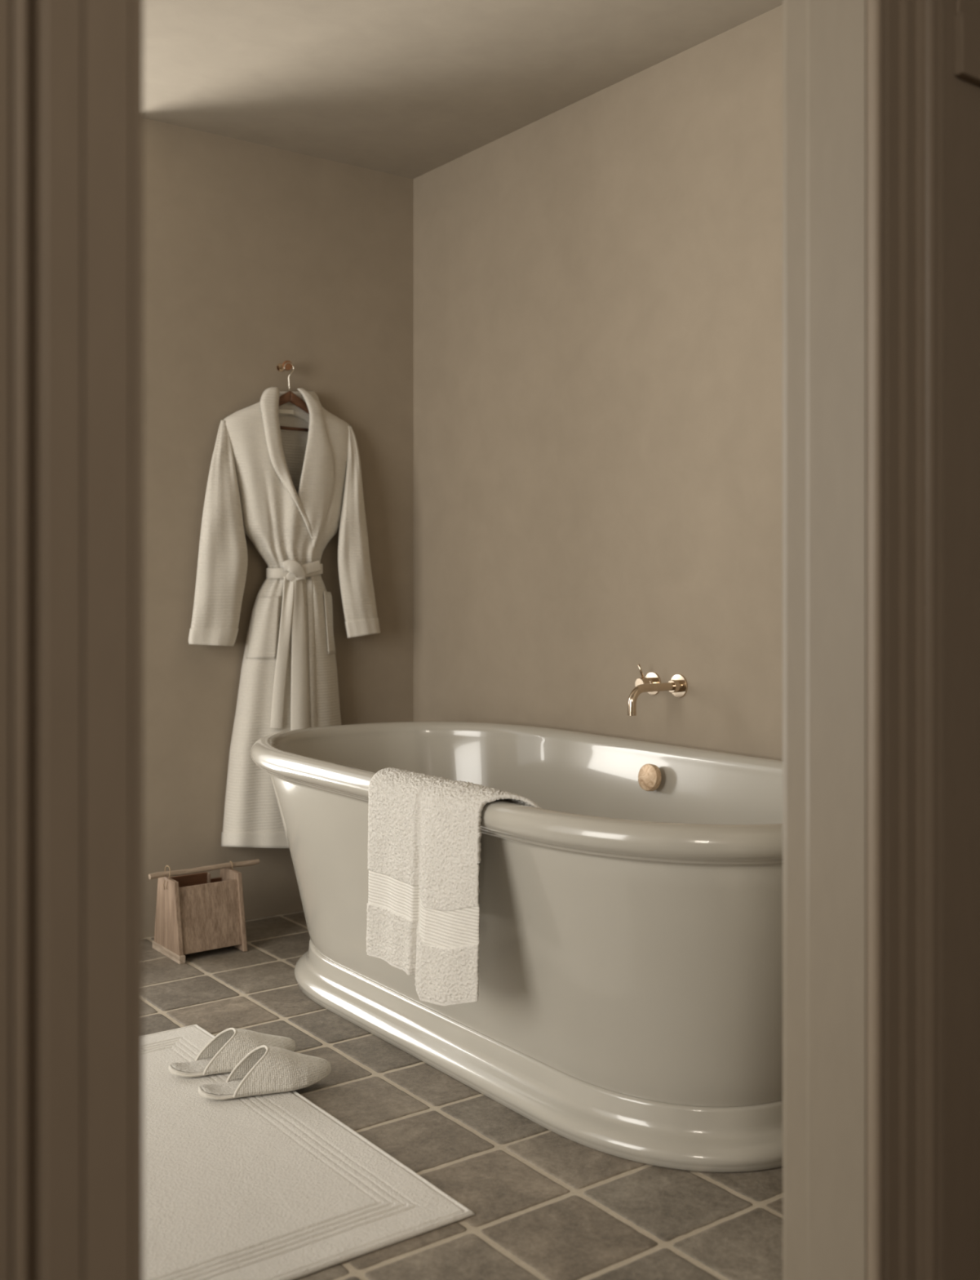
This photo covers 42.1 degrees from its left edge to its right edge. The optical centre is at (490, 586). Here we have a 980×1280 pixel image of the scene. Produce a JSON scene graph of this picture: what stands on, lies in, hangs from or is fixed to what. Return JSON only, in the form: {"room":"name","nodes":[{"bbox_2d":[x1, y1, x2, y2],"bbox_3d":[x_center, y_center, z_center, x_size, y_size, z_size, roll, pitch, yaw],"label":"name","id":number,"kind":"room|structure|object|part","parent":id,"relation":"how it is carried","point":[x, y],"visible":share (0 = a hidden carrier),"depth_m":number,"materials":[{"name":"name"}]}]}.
{"room":"bathroom doorway","nodes":[
{"label":"bathroom doorway","id":0,"kind":"room"},
{"bbox_2d":[0,0,142,1279],"bbox_3d":[-0.299,-0.200,0.882,0.125,2.500,0.026,0,0,-36],"label":"door frame","id":1,"kind":"structure","parent":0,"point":[71,71],"depth_m":0.89,"materials":[{"name":"paint"}]},
{"bbox_2d":[142,117,413,937],"bbox_3d":[-1.767,-0.172,3.310,3.687,2.645,0.100,0,0,-36],"label":"wall","id":2,"kind":"structure","parent":0,"point":[257,258],"depth_m":3.98,"materials":[{"name":"paint"}]},
{"bbox_2d":[276,360,292,371],"bbox_3d":[-0.653,-0.697,4.035,0.031,0.031,0.058,0,0,-36],"label":"peg","id":3,"kind":"object","parent":2,"relation":"attached to","point":[280,367],"visible":0.98,"depth_m":4.02,"materials":[{"name":"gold metal"}]},
{"bbox_3d":[-0.657,-0.697,4.040,0.026,0.026,0.045,0,0,-36],"label":"peg stem","id":4,"kind":"part","parent":3,"relation":"part of","materials":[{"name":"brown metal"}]},
{"bbox_3d":[-0.641,-0.697,4.019,0.031,0.031,0.017,0,0,-36],"label":"peg knob","id":5,"kind":"part","parent":3,"relation":"part of","materials":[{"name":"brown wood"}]},
{"bbox_2d":[279,362,309,431],"bbox_3d":[-0.633,-0.600,4.027,0.260,0.213,0.023,0,0,-36],"label":"clothes hanger","id":6,"kind":"object","parent":3,"relation":"hanging from","point":[289,397],"visible":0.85,"depth_m":4.03,"materials":[{"name":"wood"}]},
{"bbox_2d":[188,386,380,848],"bbox_3d":[-0.623,0.115,3.994,0.686,1.488,0.131,0,0,-36],"label":"bathrobe","id":7,"kind":"object","parent":6,"relation":"hanging from","point":[291,492],"visible":0.89,"depth_m":3.94,"materials":[{"name":"fabric"}]},
{"bbox_3d":[-0.687,-0.568,3.990,0.130,0.102,0.019,0,0,-36],"label":"hanger arm","id":8,"kind":"part","parent":6,"relation":"part of","materials":[{"name":"brown wood"}]},
{"bbox_3d":[-0.582,-0.568,4.067,0.130,0.102,0.019,0,0,-36],"label":"hanger arm","id":9,"kind":"part","parent":6,"relation":"part of","materials":[{"name":"brown wood"}]},
{"bbox_2d":[142,910,782,1279],"bbox_3d":[-0.844,1.051,2.218,3.677,0.009,2.954,0,0,-36],"label":"floor","id":10,"kind":"structure","parent":0,"point":[545,1204],"depth_m":2.26,"materials":[{"name":"tile"}]},
{"bbox_2d":[148,858,259,964],"bbox_3d":[-0.821,0.918,3.669,0.336,0.255,0.199,0,0,-36],"label":"wooden caddy","id":11,"kind":"object","parent":10,"relation":"on","point":[195,913],"visible":1,"depth_m":3.61,"materials":[{"name":"brown wood"}]},
{"bbox_3d":[-0.911,1.035,3.603,0.018,0.022,0.199,0,0,-36],"label":"foot rail","id":12,"kind":"part","parent":11,"relation":"part of","materials":[{"name":"brown wood"}]},
{"bbox_3d":[-0.911,0.935,3.603,0.013,0.221,0.193,0,0,-36],"label":"panel","id":13,"kind":"part","parent":11,"relation":"part of","materials":[{"name":"brown wood"}]},
{"bbox_3d":[-0.821,0.816,3.670,0.336,0.018,0.019,0,0,-36],"label":"rod handle","id":14,"kind":"part","parent":11,"relation":"part of","materials":[{"name":"brown wood"}]},
{"bbox_3d":[-0.796,0.936,3.608,0.187,0.179,0.043,0,0,-36],"label":"panel","id":15,"kind":"part","parent":11,"relation":"part of","materials":[{"name":"brown wood"}]},
{"bbox_3d":[-0.876,0.943,3.717,0.187,0.166,0.039,0,0,-36],"label":"panel","id":16,"kind":"part","parent":11,"relation":"part of","materials":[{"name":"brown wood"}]},
{"bbox_3d":[-0.757,0.935,3.717,0.013,0.221,0.193,0,0,-36],"label":"panel","id":17,"kind":"part","parent":11,"relation":"part of","materials":[{"name":"brown wood"}]},
{"bbox_2d":[142,1024,475,1279],"bbox_3d":[-0.672,1.042,2.339,0.780,0.010,1.135,0,0,-36],"label":"bath mat","id":18,"kind":"object","parent":10,"relation":"on","point":[273,1186],"visible":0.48,"depth_m":2.19,"materials":[{"name":"fabric"}]},
{"bbox_2d":[168,1027,295,1077],"bbox_3d":[-0.553,0.997,2.746,0.276,0.080,0.096,0,0,-31],"label":"slipper","id":19,"kind":"object","parent":18,"relation":"on","point":[222,1054],"visible":0.82,"depth_m":2.72,"materials":[{"name":"fabric"}]},
{"bbox_2d":[198,1044,331,1099],"bbox_3d":[-0.465,0.994,2.630,0.276,0.085,0.096,0,0,-19],"label":"slipper","id":20,"kind":"object","parent":18,"relation":"on","point":[265,1069],"visible":1,"depth_m":2.60,"materials":[{"name":"fabric"}]},
{"bbox_2d":[250,721,782,1172],"bbox_3d":[0.120,0.728,3.013,0.931,0.637,1.911,0,0,-36],"label":"bathtub","id":21,"kind":"object","parent":10,"relation":"on","point":[629,1005],"visible":0.76,"depth_m":2.42,"materials":[{"name":"ceramic"}]},
{"bbox_2d":[366,767,541,1006],"bbox_3d":[-0.085,0.603,2.546,0.134,0.431,0.501,0,0,-38],"label":"hand towel","id":22,"kind":"object","parent":21,"relation":"on","point":[424,834],"visible":0.98,"depth_m":2.51,"materials":[{"name":"fabric"}]},
{"bbox_3d":[0.407,0.487,3.237,0.030,0.070,0.069,0,0,-36],"label":"overflow knob","id":23,"kind":"part","parent":21,"relation":"part of","materials":[{"name":"gold metal"}]},
{"bbox_2d":[142,0,782,178],"bbox_3d":[-0.908,-1.455,2.289,3.897,0.120,2.962,0,0,-36],"label":"ceiling","id":24,"kind":"structure","parent":0,"point":[405,88],"depth_m":3.40,"materials":[{"name":"paint"}]},
{"bbox_2d":[413,4,782,760],"bbox_3d":[0.579,-0.172,3.387,0.200,2.645,2.962,0,0,-36],"label":"wall","id":25,"kind":"structure","parent":0,"point":[598,281],"depth_m":3.55,"materials":[{"name":"paint"}]},
{"bbox_2d":[635,663,661,695],"bbox_3d":[0.416,0.249,3.393,0.054,0.085,0.062,0,0,-36],"label":"valve","id":26,"kind":"object","parent":25,"relation":"attached to","point":[652,677],"visible":0.63,"depth_m":3.39,"materials":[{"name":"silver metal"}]},
{"bbox_3d":[0.402,0.228,3.384,0.021,0.041,0.006,0,0,-28],"label":"lever","id":27,"kind":"part","parent":26,"relation":"part of","materials":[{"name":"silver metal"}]},
{"bbox_2d":[627,674,688,715],"bbox_3d":[0.424,0.279,3.277,0.180,0.098,0.062,0,0,-36],"label":"spout","id":28,"kind":"object","parent":25,"relation":"attached to","point":[677,685],"visible":1,"depth_m":3.28,"materials":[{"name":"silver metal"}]},
{"bbox_3d":[0.416,0.285,3.271,0.159,0.069,0.022,0,0,-36],"label":"spout","id":29,"kind":"part","parent":28,"relation":"part of","materials":[{"name":"silver metal"}]},
{"bbox_2d":[943,0,979,1279],"bbox_3d":[0.627,-0.225,-0.345,4.600,2.650,3.100,0,0,-36],"label":"wall","id":30,"kind":"structure","parent":0,"point":[962,97],"depth_m":1.52,"materials":[{"name":"paint"}]},
{"bbox_2d":[782,0,943,1279],"bbox_3d":[0.447,-0.200,1.505,0.141,2.500,0.177,0,0,-22],"label":"door frame","id":31,"kind":"structure","parent":30,"relation":"attached to","point":[824,42],"depth_m":1.46,"materials":[{"name":"beige paint"}]},
{"bbox_2d":[954,13,979,85],"bbox_3d":[0.981,-0.641,1.820,1.060,0.071,0.012,0,0,-36],"label":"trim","id":32,"kind":"structure","parent":30,"relation":"attached to","point":[966,28],"depth_m":1.51,"materials":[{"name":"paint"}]},
{"bbox_2d":[955,0,979,20],"bbox_3d":[0.980,-1.038,1.823,1.058,0.723,0.006,0,0,-36],"label":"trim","id":33,"kind":"structure","parent":30,"relation":"attached to","point":[971,8],"depth_m":1.52,"materials":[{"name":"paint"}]}
]}

